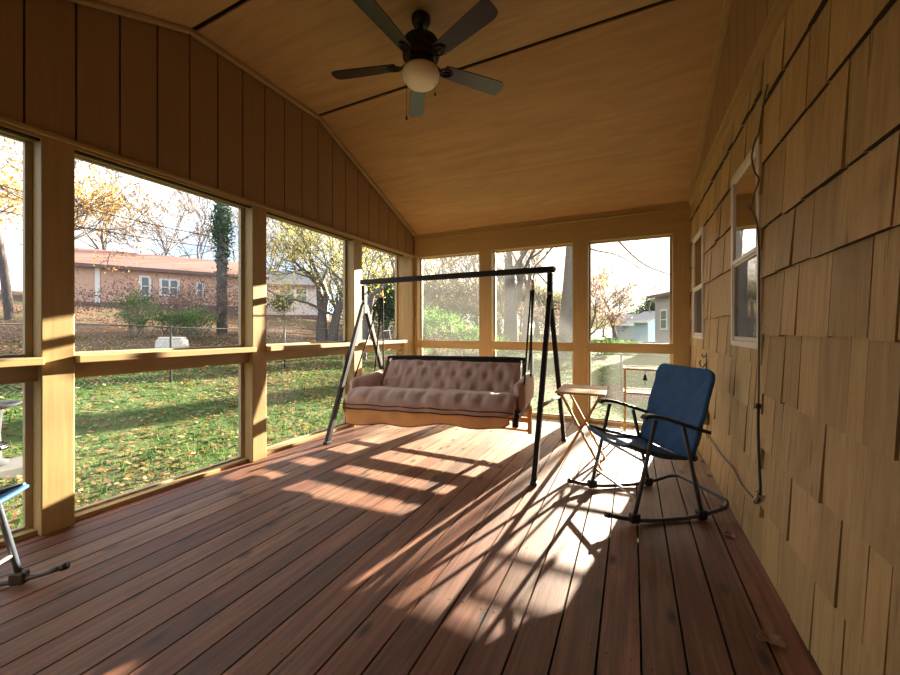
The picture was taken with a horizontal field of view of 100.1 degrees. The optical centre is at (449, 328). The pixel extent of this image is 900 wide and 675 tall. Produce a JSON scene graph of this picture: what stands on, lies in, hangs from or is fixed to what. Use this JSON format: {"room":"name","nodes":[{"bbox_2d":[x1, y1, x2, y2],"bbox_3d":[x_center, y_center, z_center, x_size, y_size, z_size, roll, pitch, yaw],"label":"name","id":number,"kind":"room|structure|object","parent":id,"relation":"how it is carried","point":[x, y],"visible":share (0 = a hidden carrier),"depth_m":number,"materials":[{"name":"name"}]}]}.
{"room":"screened porch","nodes":[
{"label":"screened porch","id":0,"kind":"room"},
{"bbox_2d":[0,0,414,546],"bbox_3d":[-1.703,-0.540,3.522,0.199,3.440,5.360,0,0,26],"label":"wall","id":1,"kind":"structure","parent":0,"point":[137,97],"depth_m":2.65,"materials":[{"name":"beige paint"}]},
{"bbox_2d":[0,133,32,537],"bbox_3d":[-2.689,0.034,1.669,0.035,2.232,1.165,0,0,26],"label":"window","id":2,"kind":"structure","parent":1,"relation":"in","point":[27,146],"depth_m":2.17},
{"bbox_2d":[75,156,243,512],"bbox_3d":[-2.117,0.034,2.854,0.035,2.232,1.178,0,0,26],"label":"window","id":3,"kind":"structure","parent":1,"relation":"in","point":[240,210],"depth_m":3.33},
{"bbox_2d":[266,215,346,449],"bbox_3d":[-1.536,0.034,4.056,0.035,2.232,1.208,0,0,26],"label":"window","id":4,"kind":"structure","parent":1,"relation":"in","point":[344,241],"depth_m":4.57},
{"bbox_2d":[362,245,397,354],"bbox_3d":[-0.999,0.034,5.168,0.035,2.232,0.962,0,0,26],"label":"window","id":5,"kind":"structure","parent":1,"relation":"in","point":[396,257],"depth_m":5.57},
{"bbox_2d":[0,289,687,674],"bbox_3d":[6.343,-0.902,26.921,80.000,5.321,78.000,0,0,26],"label":"ground","id":6,"kind":"structure","parent":0,"point":[16,439],"depth_m":6.04,"materials":[{"name":"green plant"}]},
{"bbox_2d":[0,400,22,479],"bbox_3d":[-4.329,1.048,3.553,0.500,0.683,0.500,0,0,26],"label":"birdbath","id":7,"kind":"object","parent":6,"relation":"on","point":[9,467],"visible":0.83,"depth_m":3.57,"materials":[{"name":"concrete"}]},
{"bbox_2d":[0,400,22,409],"bbox_3d":[-4.329,0.736,3.553,0.400,0.060,0.400,0,0,26],"label":"bowl","id":8,"kind":"object","parent":7,"relation":"on","point":[4,404],"depth_m":3.64,"materials":[{"name":"stone"}]},
{"bbox_2d":[0,137,106,319],"bbox_3d":[-13.383,-5.371,10.927,6.836,10.322,5.765,0,0,41],"label":"maple tree","id":9,"kind":"object","parent":6,"relation":"on","point":[5,282],"visible":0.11,"depth_m":10.97,"materials":[{"name":"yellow plant"}]},
{"bbox_2d":[8,159,159,249],"bbox_3d":[-31.170,-9.207,32.802,11.460,13.390,8.470,0,0,3],"label":"bare tree","id":10,"kind":"object","parent":6,"relation":"on","point":[104,247],"visible":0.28,"depth_m":33.38,"materials":[{"name":"beige plant"}]},
{"bbox_2d":[0,141,174,238],"bbox_3d":[-31.228,-9.534,33.107,10.615,14.107,11.468,0,0,26],"label":"bare tree","id":11,"kind":"object","parent":6,"relation":"on","point":[20,171],"visible":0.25,"depth_m":32.62,"materials":[{"name":"beige plant"}]},
{"bbox_2d":[0,136,177,282],"bbox_3d":[-11.045,-3.154,10.707,5.202,6.162,4.267,0,0,-2],"label":"maple tree","id":12,"kind":"object","parent":6,"relation":"on","point":[83,202],"visible":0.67,"depth_m":10.81,"materials":[{"name":"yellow plant"}]},
{"bbox_2d":[96,287,171,336],"bbox_3d":[-8.631,-0.445,10.291,2.134,1.385,1.709,0,0,26],"label":"shrub","id":13,"kind":"object","parent":6,"relation":"on","point":[133,319],"visible":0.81,"depth_m":10.14,"materials":[{"name":"green plant"}]},
{"bbox_2d":[81,164,193,255],"bbox_3d":[-31.930,-9.293,38.688,11.468,14.107,10.616,0,0,34],"label":"bare tree","id":14,"kind":"object","parent":6,"relation":"on","point":[129,224],"visible":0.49,"depth_m":37.36,"materials":[{"name":"beige plant"}]},
{"bbox_2d":[0,267,290,336],"bbox_3d":[-8.122,-0.733,11.017,5.148,2.450,6.351,0,0,-2],"label":"bare shrub","id":15,"kind":"object","parent":6,"relation":"on","point":[181,298],"visible":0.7,"depth_m":10.64,"materials":[{"name":"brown plant"}]},
{"bbox_2d":[2,274,289,334],"bbox_3d":[-8.821,-0.778,11.243,4.952,2.020,6.584,0,0,26],"label":"bare shrub","id":16,"kind":"object","parent":6,"relation":"on","point":[140,292],"visible":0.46,"depth_m":11.89,"materials":[{"name":"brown plant"}]},
{"bbox_2d":[75,242,268,315],"bbox_3d":[-20.254,-3.320,27.323,11.594,5.300,7.830,0,0,-37],"label":"house","id":17,"kind":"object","parent":6,"relation":"on","point":[161,265],"visible":0.48,"depth_m":24.12,"materials":[{"name":"brick"}]},
{"bbox_2d":[155,337,188,347],"bbox_3d":[-6.812,0.389,9.245,0.794,0.385,0.649,0,0,26],"label":"stone block","id":18,"kind":"object","parent":6,"relation":"on","point":[175,340],"visible":0.62,"depth_m":9.01,"materials":[{"name":"stone"}]},
{"bbox_2d":[125,188,237,258],"bbox_3d":[-26.154,-8.626,37.663,13.748,12.890,8.529,0,0,-8],"label":"bare tree","id":19,"kind":"object","parent":6,"relation":"on","point":[188,202],"visible":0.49,"depth_m":36.77,"materials":[{"name":"beige plant"}]},
{"bbox_2d":[128,188,236,258],"bbox_3d":[-23.587,-7.688,34.098,10.254,11.981,7.578,0,0,17],"label":"bare tree","id":20,"kind":"object","parent":6,"relation":"on","point":[203,206],"visible":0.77,"depth_m":34.22,"materials":[{"name":"beige plant"}]},
{"bbox_2d":[146,301,226,339],"bbox_3d":[-7.495,-0.205,10.775,1.414,1.168,1.835,0,0,7],"label":"shrub","id":21,"kind":"object","parent":6,"relation":"on","point":[175,319],"visible":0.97,"depth_m":10.55,"materials":[{"name":"green plant"}]},
{"bbox_2d":[204,201,236,333],"bbox_3d":[-7.756,-4.223,12.817,2.150,9.000,0.984,0,0,-35],"label":"tree","id":22,"kind":"object","parent":6,"relation":"on","point":[221,231],"visible":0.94,"depth_m":12.70,"materials":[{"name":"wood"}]},
{"bbox_2d":[0,185,214,236],"bbox_3d":[-8.977,-3.147,10.455,0.023,0.203,5.336,0,0,27],"label":"power line","id":23,"kind":"object","parent":22,"relation":"attached to","point":[0,185],"visible":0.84,"depth_m":10.36,"materials":[{"name":"black metal"}]},
{"bbox_2d":[0,210,216,247],"bbox_3d":[-8.977,-2.680,10.456,0.023,0.179,5.336,0,0,27],"label":"power line","id":24,"kind":"object","parent":22,"relation":"attached to","point":[0,210],"visible":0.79,"depth_m":10.45,"materials":[{"name":"black metal"}]},
{"bbox_2d":[167,195,283,261],"bbox_3d":[-24.798,-9.046,42.902,9.595,14.502,15.467,0,0,36],"label":"bare tree","id":25,"kind":"object","parent":6,"relation":"on","point":[233,254],"visible":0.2,"depth_m":41.63,"materials":[{"name":"beige plant"}]},
{"bbox_2d":[237,218,311,271],"bbox_3d":[-18.713,-7.894,40.182,9.062,13.696,14.608,0,0,-7],"label":"bare tree","id":26,"kind":"object","parent":6,"relation":"on","point":[270,218],"visible":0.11,"depth_m":39.61,"materials":[{"name":"beige plant"}]},
{"bbox_2d":[227,214,322,270],"bbox_3d":[-18.246,-7.782,40.379,10.857,12.685,8.024,0,0,-27],"label":"bare tree","id":27,"kind":"object","parent":6,"relation":"on","point":[237,214],"visible":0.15,"depth_m":41.04,"materials":[{"name":"beige plant"}]},
{"bbox_2d":[266,291,296,318],"bbox_3d":[-11.866,-1.622,26.424,2.863,1.973,2.785,0,0,26],"label":"shrub","id":28,"kind":"object","parent":6,"relation":"on","point":[274,302],"visible":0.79,"depth_m":26.08,"materials":[{"name":"green plant"}]},
{"bbox_2d":[266,218,329,272],"bbox_3d":[-14.303,-7.260,34.765,9.658,11.879,8.939,0,0,42],"label":"bare tree","id":29,"kind":"object","parent":6,"relation":"on","point":[268,218],"visible":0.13,"depth_m":35.27,"materials":[{"name":"beige plant"}]},
{"bbox_2d":[266,270,332,319],"bbox_3d":[-14.449,-2.905,36.050,5.376,5.270,7.830,0,0,-10],"label":"house","id":30,"kind":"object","parent":6,"relation":"on","point":[312,289],"visible":0.41,"depth_m":32.77,"materials":[{"name":"grey shingle"},{"name":"pale cream siding"},{"name":"white trim"}]},
{"bbox_2d":[193,221,452,341],"bbox_3d":[-4.303,-2.614,15.000,9.500,6.641,6.594,0,0,6],"label":"tree","id":31,"kind":"object","parent":6,"relation":"on","point":[323,299],"visible":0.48,"depth_m":13.96,"materials":[{"name":"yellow plant"}]},
{"bbox_2d":[0,306,655,528],"bbox_3d":[-4.603,0.395,12.780,24.730,2.721,21.131,0,0,26],"label":"fallen leaves","id":32,"kind":"object","parent":6,"relation":"on","point":[192,453],"visible":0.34,"depth_m":6.73,"materials":[{"name":"plant"}]},
{"bbox_2d":[0,323,669,395],"bbox_3d":[0.778,0.857,5.179,12.146,1.887,12.437,0,0,26],"label":"fence","id":33,"kind":"object","parent":6,"relation":"on","point":[2,324],"visible":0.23,"depth_m":7.79,"materials":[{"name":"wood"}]},
{"bbox_2d":[305,235,390,287],"bbox_3d":[-11.791,-7.543,45.867,10.057,13.364,10.865,0,0,26],"label":"bare tree","id":34,"kind":"object","parent":6,"relation":"on","point":[338,270],"visible":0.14,"depth_m":44.69,"materials":[{"name":"beige plant"}]},
{"bbox_2d":[328,297,376,326],"bbox_3d":[-4.507,-0.743,17.443,3.326,2.254,2.554,0,0,0],"label":"shrub","id":35,"kind":"object","parent":6,"relation":"on","point":[331,310],"visible":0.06,"depth_m":17.28,"materials":[{"name":"green plant"}]},
{"bbox_2d":[266,217,454,359],"bbox_3d":[-2.821,-1.886,12.660,7.480,5.884,4.562,0,0,-25],"label":"tree","id":36,"kind":"object","parent":6,"relation":"on","point":[370,301],"visible":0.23,"depth_m":12.24,"materials":[{"name":"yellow plant"}]},
{"bbox_2d":[362,248,387,322],"bbox_3d":[-6.398,-6.505,36.171,7.578,11.981,10.254,0,0,18],"label":"bare tree","id":37,"kind":"object","parent":6,"relation":"on","point":[368,254],"visible":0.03,"depth_m":36.08,"materials":[{"name":"beige plant"}]},
{"bbox_2d":[378,251,394,290],"bbox_3d":[-2.219,-3.575,14.058,7.108,9.328,4.531,0,0,-11],"label":"tree","id":38,"kind":"object","parent":6,"relation":"on","point":[391,257],"visible":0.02,"depth_m":12.94,"materials":[{"name":"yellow plant"}]},
{"bbox_2d":[367,274,443,338],"bbox_3d":[-2.873,-0.911,16.139,3.715,3.169,3.964,0,0,34],"label":"evergreen tree","id":39,"kind":"object","parent":6,"relation":"on","point":[389,304],"visible":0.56,"depth_m":15.59,"materials":[{"name":"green plant"}]},
{"bbox_2d":[370,252,447,326],"bbox_3d":[-4.526,-6.772,38.223,9.062,13.696,14.608,0,0,-14],"label":"bare tree","id":40,"kind":"object","parent":6,"relation":"on","point":[374,252],"visible":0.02,"depth_m":37.56,"materials":[{"name":"beige plant"}]},
{"bbox_2d":[369,252,477,330],"bbox_3d":[-1.465,-4.852,26.591,7.822,10.394,8.450,0,0,41],"label":"bare tree","id":41,"kind":"object","parent":6,"relation":"on","point":[451,258],"visible":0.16,"depth_m":27.05,"materials":[{"name":"beige plant"}]},
{"bbox_2d":[393,294,477,328],"bbox_3d":[-1.928,-1.287,27.156,8.660,3.199,8.139,0,0,26],"label":"shrub","id":42,"kind":"object","parent":6,"relation":"on","point":[448,306],"visible":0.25,"depth_m":25.84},
{"bbox_2d":[423,273,455,303],"bbox_3d":[-2.621,-2.716,30.892,6.590,5.712,5.134,0,0,-42],"label":"tree","id":43,"kind":"object","parent":6,"relation":"on","point":[426,291],"visible":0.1,"depth_m":30.85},
{"bbox_2d":[423,293,457,316],"bbox_3d":[-3.424,-1.302,28.262,8.819,2.791,7.804,0,0,3],"label":"shrub","id":44,"kind":"object","parent":6,"relation":"on","point":[440,302],"visible":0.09,"depth_m":26.41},
{"bbox_2d":[423,267,466,329],"bbox_3d":[-0.201,-2.865,32.826,5.647,6.283,7.250,0,0,11],"label":"tree","id":45,"kind":"object","parent":6,"relation":"on","point":[459,285],"visible":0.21,"depth_m":32.13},
{"bbox_2d":[424,296,475,331],"bbox_3d":[-0.142,-1.145,28.462,9.898,2.946,7.849,0,0,3],"label":"shrub","id":46,"kind":"object","parent":6,"relation":"on","point":[447,296],"visible":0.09,"depth_m":26.67,"materials":[{"name":"green plant"}]},
{"bbox_2d":[423,305,478,339],"bbox_3d":[-0.507,-0.155,16.923,3.266,2.065,3.038,0,0,-13],"label":"shrub","id":47,"kind":"object","parent":6,"relation":"on","point":[434,317],"visible":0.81,"depth_m":16.46,"materials":[{"name":"green plant"}]},
{"bbox_2d":[424,348,478,355],"bbox_3d":[-0.047,0.965,12.875,2.965,0.937,2.777,0,0,-25],"label":"bare shrub","id":48,"kind":"object","parent":6,"relation":"on","point":[449,350],"visible":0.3,"depth_m":13.34,"materials":[{"name":"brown plant"}]},
{"bbox_2d":[425,256,478,291],"bbox_3d":[0.348,-4.845,33.820,7.822,10.394,8.450,0,0,-43],"label":"bare tree","id":49,"kind":"object","parent":6,"relation":"on","point":[467,256],"visible":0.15,"depth_m":32.98,"materials":[{"name":"beige plant"}]},
{"bbox_2d":[423,255,496,332],"bbox_3d":[0.223,-4.101,21.861,5.864,8.862,9.452,0,0,31],"label":"bare tree","id":50,"kind":"object","parent":6,"relation":"on","point":[431,297],"visible":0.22,"depth_m":22.59,"materials":[{"name":"beige plant"}]},
{"bbox_2d":[425,289,504,328],"bbox_3d":[0.253,-1.248,28.206,9.927,3.240,7.371,0,0,26],"label":"shrub","id":51,"kind":"object","parent":6,"relation":"on","point":[457,307],"visible":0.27,"depth_m":26.30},
{"bbox_2d":[425,253,515,329],"bbox_3d":[1.374,-4.857,25.679,11.170,10.474,6.930,0,0,-6],"label":"bare tree","id":52,"kind":"object","parent":6,"relation":"on","point":[475,286],"visible":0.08,"depth_m":25.15,"materials":[{"name":"beige plant"}]},
{"bbox_2d":[444,322,501,355],"bbox_3d":[0.842,0.505,15.261,2.653,1.583,2.056,0,0,13],"label":"shrub","id":53,"kind":"object","parent":6,"relation":"on","point":[466,337],"visible":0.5,"depth_m":14.85,"materials":[{"name":"green plant"}]},
{"bbox_2d":[449,272,502,326],"bbox_3d":[2.312,-2.694,32.680,5.647,6.283,7.250,0,0,-7],"label":"tree","id":54,"kind":"object","parent":6,"relation":"on","point":[463,292],"visible":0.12,"depth_m":31.64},
{"bbox_2d":[441,252,518,335],"bbox_3d":[1.301,-3.719,25.887,7.238,8.457,5.349,0,0,20],"label":"bare tree","id":55,"kind":"object","parent":6,"relation":"on","point":[467,294],"visible":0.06,"depth_m":24.99,"materials":[{"name":"beige plant"}]},
{"bbox_2d":[439,251,527,337],"bbox_3d":[2.206,-3.337,24.401,6.640,8.167,6.146,0,0,-31],"label":"bare tree","id":56,"kind":"object","parent":6,"relation":"on","point":[498,277],"visible":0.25,"depth_m":24.54,"materials":[{"name":"beige plant"}]},
{"bbox_2d":[423,293,543,331],"bbox_3d":[2.735,-1.195,27.576,8.055,3.201,8.527,0,0,12],"label":"shrub","id":57,"kind":"object","parent":6,"relation":"on","point":[475,299],"visible":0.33,"depth_m":26.40,"materials":[{"name":"green plant"}]},
{"bbox_2d":[430,299,537,334],"bbox_3d":[1.543,-0.748,26.229,8.408,2.825,8.632,0,0,26],"label":"shrub","id":58,"kind":"object","parent":6,"relation":"on","point":[468,301],"visible":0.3,"depth_m":25.57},
{"bbox_2d":[446,302,559,337],"bbox_3d":[4.279,-0.730,27.081,8.245,2.947,10.780,0,0,-21],"label":"shrub","id":59,"kind":"object","parent":6,"relation":"on","point":[519,309],"visible":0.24,"depth_m":27.06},
{"bbox_2d":[496,333,517,356],"bbox_3d":[1.938,0.786,16.960,2.163,1.174,2.227,0,0,-19],"label":"shrub","id":60,"kind":"object","parent":6,"relation":"on","point":[497,337],"visible":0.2,"depth_m":16.68,"materials":[{"name":"green plant"}]},
{"bbox_2d":[478,269,543,323],"bbox_3d":[5.174,-2.759,32.483,7.579,6.569,5.904,0,0,-6],"label":"tree","id":61,"kind":"object","parent":6,"relation":"on","point":[497,288],"visible":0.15,"depth_m":31.72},
{"bbox_2d":[501,276,553,331],"bbox_3d":[6.777,-3.078,37.469,7.909,6.854,6.160,0,0,-12],"label":"tree","id":62,"kind":"object","parent":6,"relation":"on","point":[537,276],"visible":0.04,"depth_m":37.08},
{"bbox_2d":[499,247,557,353],"bbox_3d":[3.617,-4.984,17.881,6.249,12.456,6.483,0,0,26],"label":"tree","id":63,"kind":"object","parent":6,"relation":"on","point":[513,294],"visible":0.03,"depth_m":18.53,"materials":[{"name":"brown plant"}]},
{"bbox_2d":[497,248,559,338],"bbox_3d":[6.007,-3.750,31.050,5.795,9.162,7.841,0,0,-26],"label":"bare tree","id":64,"kind":"object","parent":6,"relation":"on","point":[537,333],"visible":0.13,"depth_m":31.08,"materials":[{"name":"beige plant"}]},
{"bbox_2d":[496,250,563,341],"bbox_3d":[5.921,-2.806,28.436,8.593,8.057,5.331,0,0,-40],"label":"bare tree","id":65,"kind":"object","parent":6,"relation":"on","point":[538,277],"visible":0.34,"depth_m":27.77,"materials":[{"name":"beige plant"}]},
{"bbox_2d":[511,248,552,352],"bbox_3d":[4.689,-4.052,19.871,8.885,10.646,7.036,0,0,7],"label":"tree","id":66,"kind":"object","parent":6,"relation":"on","point":[526,282],"visible":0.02,"depth_m":19.66,"materials":[{"name":"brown plant"}]},
{"bbox_2d":[519,277,561,335],"bbox_3d":[7.614,-2.142,34.366,6.590,5.712,5.134,0,0,30],"label":"tree","id":67,"kind":"object","parent":6,"relation":"on","point":[543,301],"visible":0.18,"depth_m":33.19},
{"bbox_2d":[554,290,560,318],"bbox_3d":[10.402,-1.768,34.228,4.877,5.426,6.261,0,0,-32],"label":"tree","id":68,"kind":"object","parent":6,"relation":"on","point":[559,302],"visible":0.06,"depth_m":33.83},
{"bbox_2d":[501,300,631,341],"bbox_3d":[7.593,-0.450,26.183,7.080,3.029,8.077,0,0,-43],"label":"shrub","id":69,"kind":"object","parent":6,"relation":"on","point":[541,309],"visible":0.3,"depth_m":26.09,"materials":[{"name":"green plant"}]},
{"bbox_2d":[518,307,615,341],"bbox_3d":[8.622,-0.413,28.312,7.442,3.090,7.628,0,0,26],"label":"shrub","id":70,"kind":"object","parent":6,"relation":"on","point":[554,307],"visible":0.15,"depth_m":27.87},
{"bbox_2d":[543,309,625,330],"bbox_3d":[10.809,-0.383,30.549,7.036,3.133,7.094,0,0,-13],"label":"shrub","id":71,"kind":"object","parent":6,"relation":"on","point":[592,311],"visible":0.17,"depth_m":30.88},
{"bbox_2d":[591,338,613,355],"bbox_3d":[8.094,1.024,20.548,1.794,1.110,1.951,0,0,26],"label":"shrub","id":72,"kind":"object","parent":6,"relation":"on","point":[593,340],"visible":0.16,"depth_m":20.56,"materials":[{"name":"green plant"}]},
{"bbox_2d":[591,286,623,336],"bbox_3d":[17.809,-2.116,43.624,5.429,6.343,4.012,0,0,-4],"label":"bare tree","id":73,"kind":"object","parent":6,"relation":"on","point":[613,286],"visible":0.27,"depth_m":44.07,"materials":[{"name":"beige plant"}]},
{"bbox_2d":[591,269,632,334],"bbox_3d":[9.069,-1.325,22.559,3.373,5.605,3.693,0,0,26],"label":"maple tree","id":74,"kind":"object","parent":6,"relation":"on","point":[593,277],"visible":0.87,"depth_m":22.55,"materials":[{"name":"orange plant"}]},
{"bbox_2d":[558,239,669,358],"bbox_3d":[7.848,-6.700,18.979,8.743,16.454,5.382,0,0,16],"label":"oak tree","id":75,"kind":"object","parent":6,"relation":"on","point":[565,321],"visible":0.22,"depth_m":18.84,"materials":[{"name":"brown plant"}]},
{"bbox_2d":[593,310,638,339],"bbox_3d":[15.311,-0.351,37.172,6.724,2.984,9.672,0,0,43],"label":"shrub","id":76,"kind":"object","parent":6,"relation":"on","point":[621,310],"visible":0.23,"depth_m":36.11,"materials":[{"name":"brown plant"}]},
{"bbox_2d":[607,314,637,339],"bbox_3d":[18.252,-0.230,38.894,3.486,2.620,6.868,0,0,26],"label":"shed","id":77,"kind":"object","parent":6,"relation":"on","point":[628,334],"visible":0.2,"depth_m":36.28,"materials":[{"name":"grey"}]},
{"bbox_2d":[607,338,638,342],"bbox_3d":[10.985,1.014,23.712,1.982,1.050,2.565,0,0,26],"label":"shrub","id":78,"kind":"object","parent":6,"relation":"on","point":[613,340],"visible":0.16,"depth_m":23.46,"materials":[{"name":"green plant"}]},
{"bbox_2d":[591,255,665,341],"bbox_3d":[12.325,-2.064,27.198,6.245,6.892,7.221,0,0,26],"label":"bare tree","id":79,"kind":"object","parent":6,"relation":"on","point":[622,301],"visible":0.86,"depth_m":27.12,"materials":[{"name":"beige plant"}]},
{"bbox_2d":[623,294,654,313],"bbox_3d":[21.098,-1.387,41.382,4.675,5.037,4.142,0,0,31],"label":"evergreen tree","id":80,"kind":"object","parent":6,"relation":"on","point":[652,307],"visible":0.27,"depth_m":40.75,"materials":[{"name":"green plant"}]},
{"bbox_2d":[626,311,654,341],"bbox_3d":[17.442,-0.230,32.160,3.830,2.620,2.250,0,0,-20],"label":"shed","id":81,"kind":"object","parent":6,"relation":"on","point":[644,322],"visible":0.63,"depth_m":31.41,"materials":[{"name":"blue"}]},
{"bbox_2d":[637,270,669,312],"bbox_3d":[18.353,-2.075,32.797,4.285,6.602,4.819,0,0,26],"label":"bare tree","id":82,"kind":"object","parent":6,"relation":"on","point":[661,270],"visible":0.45,"depth_m":32.82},
{"bbox_2d":[646,287,669,343],"bbox_3d":[18.050,-1.030,23.220,8.830,6.220,6.345,0,0,5],"label":"house","id":83,"kind":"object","parent":6,"relation":"on","point":[662,298],"visible":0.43,"depth_m":25.18,"materials":[{"name":"grey"}]},
{"bbox_2d":[67,0,731,236],"bbox_3d":[-0.045,-1.844,2.660,4.404,1.113,6.050,0,0,26],"label":"ceiling","id":84,"kind":"structure","parent":0,"point":[601,105],"depth_m":3.35,"materials":[{"name":"brown wood"}]},
{"bbox_2d":[331,0,503,119],"bbox_3d":[-0.239,-1.883,2.686,1.316,0.734,1.271,0,0,26],"label":"ceiling fan","id":85,"kind":"object","parent":84,"relation":"hanging from","point":[421,48],"visible":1,"depth_m":2.62,"materials":[{"name":"black metal"}]},
{"bbox_2d":[0,416,821,674],"bbox_3d":[-0.085,1.197,2.729,3.728,0.035,5.340,0,0,26],"label":"floor","id":86,"kind":"structure","parent":0,"point":[378,549],"depth_m":1.84,"materials":[{"name":"brown wood"}]},
{"bbox_2d":[0,441,69,586],"bbox_3d":[-2.164,0.715,1.434,0.863,0.926,0.556,0,0,-11],"label":"rocking chair","id":87,"kind":"object","parent":86,"relation":"on","point":[19,576],"visible":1,"depth_m":1.72,"materials":[{"name":"grey metal"}]},
{"bbox_2d":[8,569,29,585],"bbox_3d":[-1.979,1.141,1.731,0.060,0.057,0.040,0,0,-11],"label":"socket","id":88,"kind":"object","parent":87,"relation":"attached to","point":[17,577],"depth_m":1.72,"materials":[{"name":"black plastic"}]},
{"bbox_2d":[323,266,566,486],"bbox_3d":[-0.049,0.302,3.895,2.254,1.756,1.348,0,0,26],"label":"stand","id":89,"kind":"object","parent":86,"relation":"on","point":[364,309],"visible":0.89,"depth_m":3.68,"materials":[{"name":"metal"}]},
{"bbox_2d":[341,274,534,433],"bbox_3d":[-0.088,0.272,3.841,1.901,1.576,0.916,-1,0,20],"label":"swing","id":90,"kind":"object","parent":89,"relation":"hanging from","point":[468,392],"visible":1,"depth_m":3.69,"materials":[{"name":"brown fabric"}]},
{"bbox_2d":[555,384,608,471],"bbox_3d":[1.177,0.857,3.340,0.400,0.654,0.490,0,0,26],"label":"tray table","id":91,"kind":"object","parent":86,"relation":"on","point":[571,389],"visible":0.94,"depth_m":3.23,"materials":[{"name":"brown wood"}]},
{"bbox_2d":[623,365,658,432],"bbox_3d":[2.245,0.803,4.163,0.600,0.754,0.360,0,0,24],"label":"side table","id":92,"kind":"object","parent":86,"relation":"on","point":[638,368],"visible":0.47,"depth_m":4.12,"materials":[{"name":"wood"}]},
{"bbox_2d":[567,363,728,523],"bbox_3d":[1.321,0.715,2.559,0.863,0.926,0.556,0,0,-7],"label":"rocking chair","id":93,"kind":"object","parent":86,"relation":"on","point":[674,418],"visible":1,"depth_m":2.52,"materials":[{"name":"blue fabric"},{"name":"black metal"}]},
{"bbox_2d":[588,479,596,487],"bbox_3d":[1.052,1.141,2.782,0.060,0.057,0.040,0,0,-7],"label":"socket","id":94,"kind":"object","parent":93,"relation":"attached to","point":[592,483],"depth_m":2.76,"materials":[{"name":"black plastic"}]},
{"bbox_2d":[629,512,640,523],"bbox_3d":[1.116,1.141,2.276,0.060,0.057,0.040,0,0,-7],"label":"socket","id":95,"kind":"object","parent":93,"relation":"attached to","point":[634,517],"depth_m":2.26,"materials":[{"name":"black plastic"}]},
{"bbox_2d":[644,477,652,485],"bbox_3d":[1.493,1.147,2.838,0.060,0.057,0.040,0,0,-7],"label":"socket","id":96,"kind":"object","parent":93,"relation":"attached to","point":[648,480],"depth_m":2.82,"materials":[{"name":"black plastic"}]},
{"bbox_2d":[695,509,707,519],"bbox_3d":[1.557,1.147,2.332,0.060,0.057,0.040,0,0,-7],"label":"socket","id":97,"kind":"object","parent":93,"relation":"attached to","point":[701,514],"depth_m":2.31,"materials":[{"name":"black plastic"}]},
{"bbox_2d":[722,530,736,538],"bbox_3d":[1.591,1.168,2.139,0.059,0.017,0.072,0,0,-14],"label":"dry leaf","id":98,"kind":"object","parent":86,"relation":"on","point":[726,532],"visible":1,"depth_m":2.15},
{"bbox_2d":[756,628,786,649],"bbox_3d":[1.208,1.167,1.414,0.072,0.020,0.088,0,0,-40],"label":"dry leaf","id":99,"kind":"object","parent":86,"relation":"on","point":[775,640],"visible":1,"depth_m":1.42,"materials":[{"name":"plant"}]},
{"bbox_2d":[414,201,691,427],"bbox_3d":[1.104,-0.133,5.056,3.612,2.625,0.154,0,0,26],"label":"wall","id":100,"kind":"structure","parent":0,"point":[673,219],"depth_m":4.74,"materials":[{"name":"beige paint"}]},
{"bbox_2d":[421,253,478,354],"bbox_3d":[0.008,0.024,5.651,1.011,2.232,0.033,0,0,26],"label":"window","id":101,"kind":"structure","parent":100,"relation":"in","point":[477,253],"depth_m":5.85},
{"bbox_2d":[494,245,572,416],"bbox_3d":[1.120,0.024,5.114,1.088,2.232,0.033,0,0,26],"label":"window","id":102,"kind":"structure","parent":100,"relation":"in","point":[563,245],"depth_m":5.09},
{"bbox_2d":[589,235,671,423],"bbox_3d":[2.182,0.024,4.601,0.912,2.232,0.033,0,0,26],"label":"window","id":103,"kind":"structure","parent":100,"relation":"in","point":[670,236],"depth_m":4.65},
{"bbox_2d":[689,0,899,674],"bbox_3d":[1.675,-0.340,1.967,0.197,3.840,5.501,0,0,26],"label":"wall","id":104,"kind":"structure","parent":0,"point":[825,533],"depth_m":1.33,"materials":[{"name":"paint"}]},
{"bbox_2d":[692,225,704,338],"bbox_3d":[2.511,-0.427,3.690,0.156,1.645,1.230,0,0,26],"label":"window","id":105,"kind":"structure","parent":104,"relation":"in","point":[698,259],"depth_m":3.70,"materials":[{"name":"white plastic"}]},
{"bbox_2d":[699,353,706,368],"bbox_3d":[2.229,0.285,3.321,0.055,0.150,0.024,0,0,26],"label":"wall hook","id":106,"kind":"object","parent":104,"relation":"attached to","point":[706,353],"visible":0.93,"depth_m":3.31,"materials":[{"name":"black metal"}]},
{"bbox_2d":[705,433,753,498],"bbox_3d":[1.999,0.910,2.799,0.008,0.048,1.821,0,0,26],"label":"cable","id":107,"kind":"object","parent":104,"relation":"attached to","point":[705,433],"visible":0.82,"depth_m":2.39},
{"bbox_2d":[731,139,762,349],"bbox_3d":[1.766,-0.432,2.148,0.156,1.675,1.195,0,0,26],"label":"window","id":108,"kind":"structure","parent":104,"relation":"in","point":[744,241],"depth_m":2.17,"materials":[{"name":"white plastic"}]},
{"bbox_2d":[753,403,761,503],"bbox_3d":[1.555,0.641,1.899,0.024,0.531,0.148,0,0,28],"label":"cable","id":109,"kind":"object","parent":104,"relation":"attached to","point":[758,407],"visible":0.81,"depth_m":1.89,"materials":[{"name":"plastic"}]},
{"bbox_2d":[747,84,768,404],"bbox_3d":[1.544,-0.387,1.881,0.025,1.533,0.244,0,0,21],"label":"cable","id":110,"kind":"object","parent":104,"relation":"attached to","point":[750,209],"visible":1,"depth_m":1.89,"materials":[{"name":"rubber"}]},
{"bbox_2d":[753,490,765,502],"bbox_3d":[1.524,0.827,1.857,0.049,0.064,0.036,0,0,26],"label":"spigot","id":111,"kind":"object","parent":104,"relation":"attached to","point":[757,495],"visible":1,"depth_m":1.86,"materials":[{"name":"metal"}]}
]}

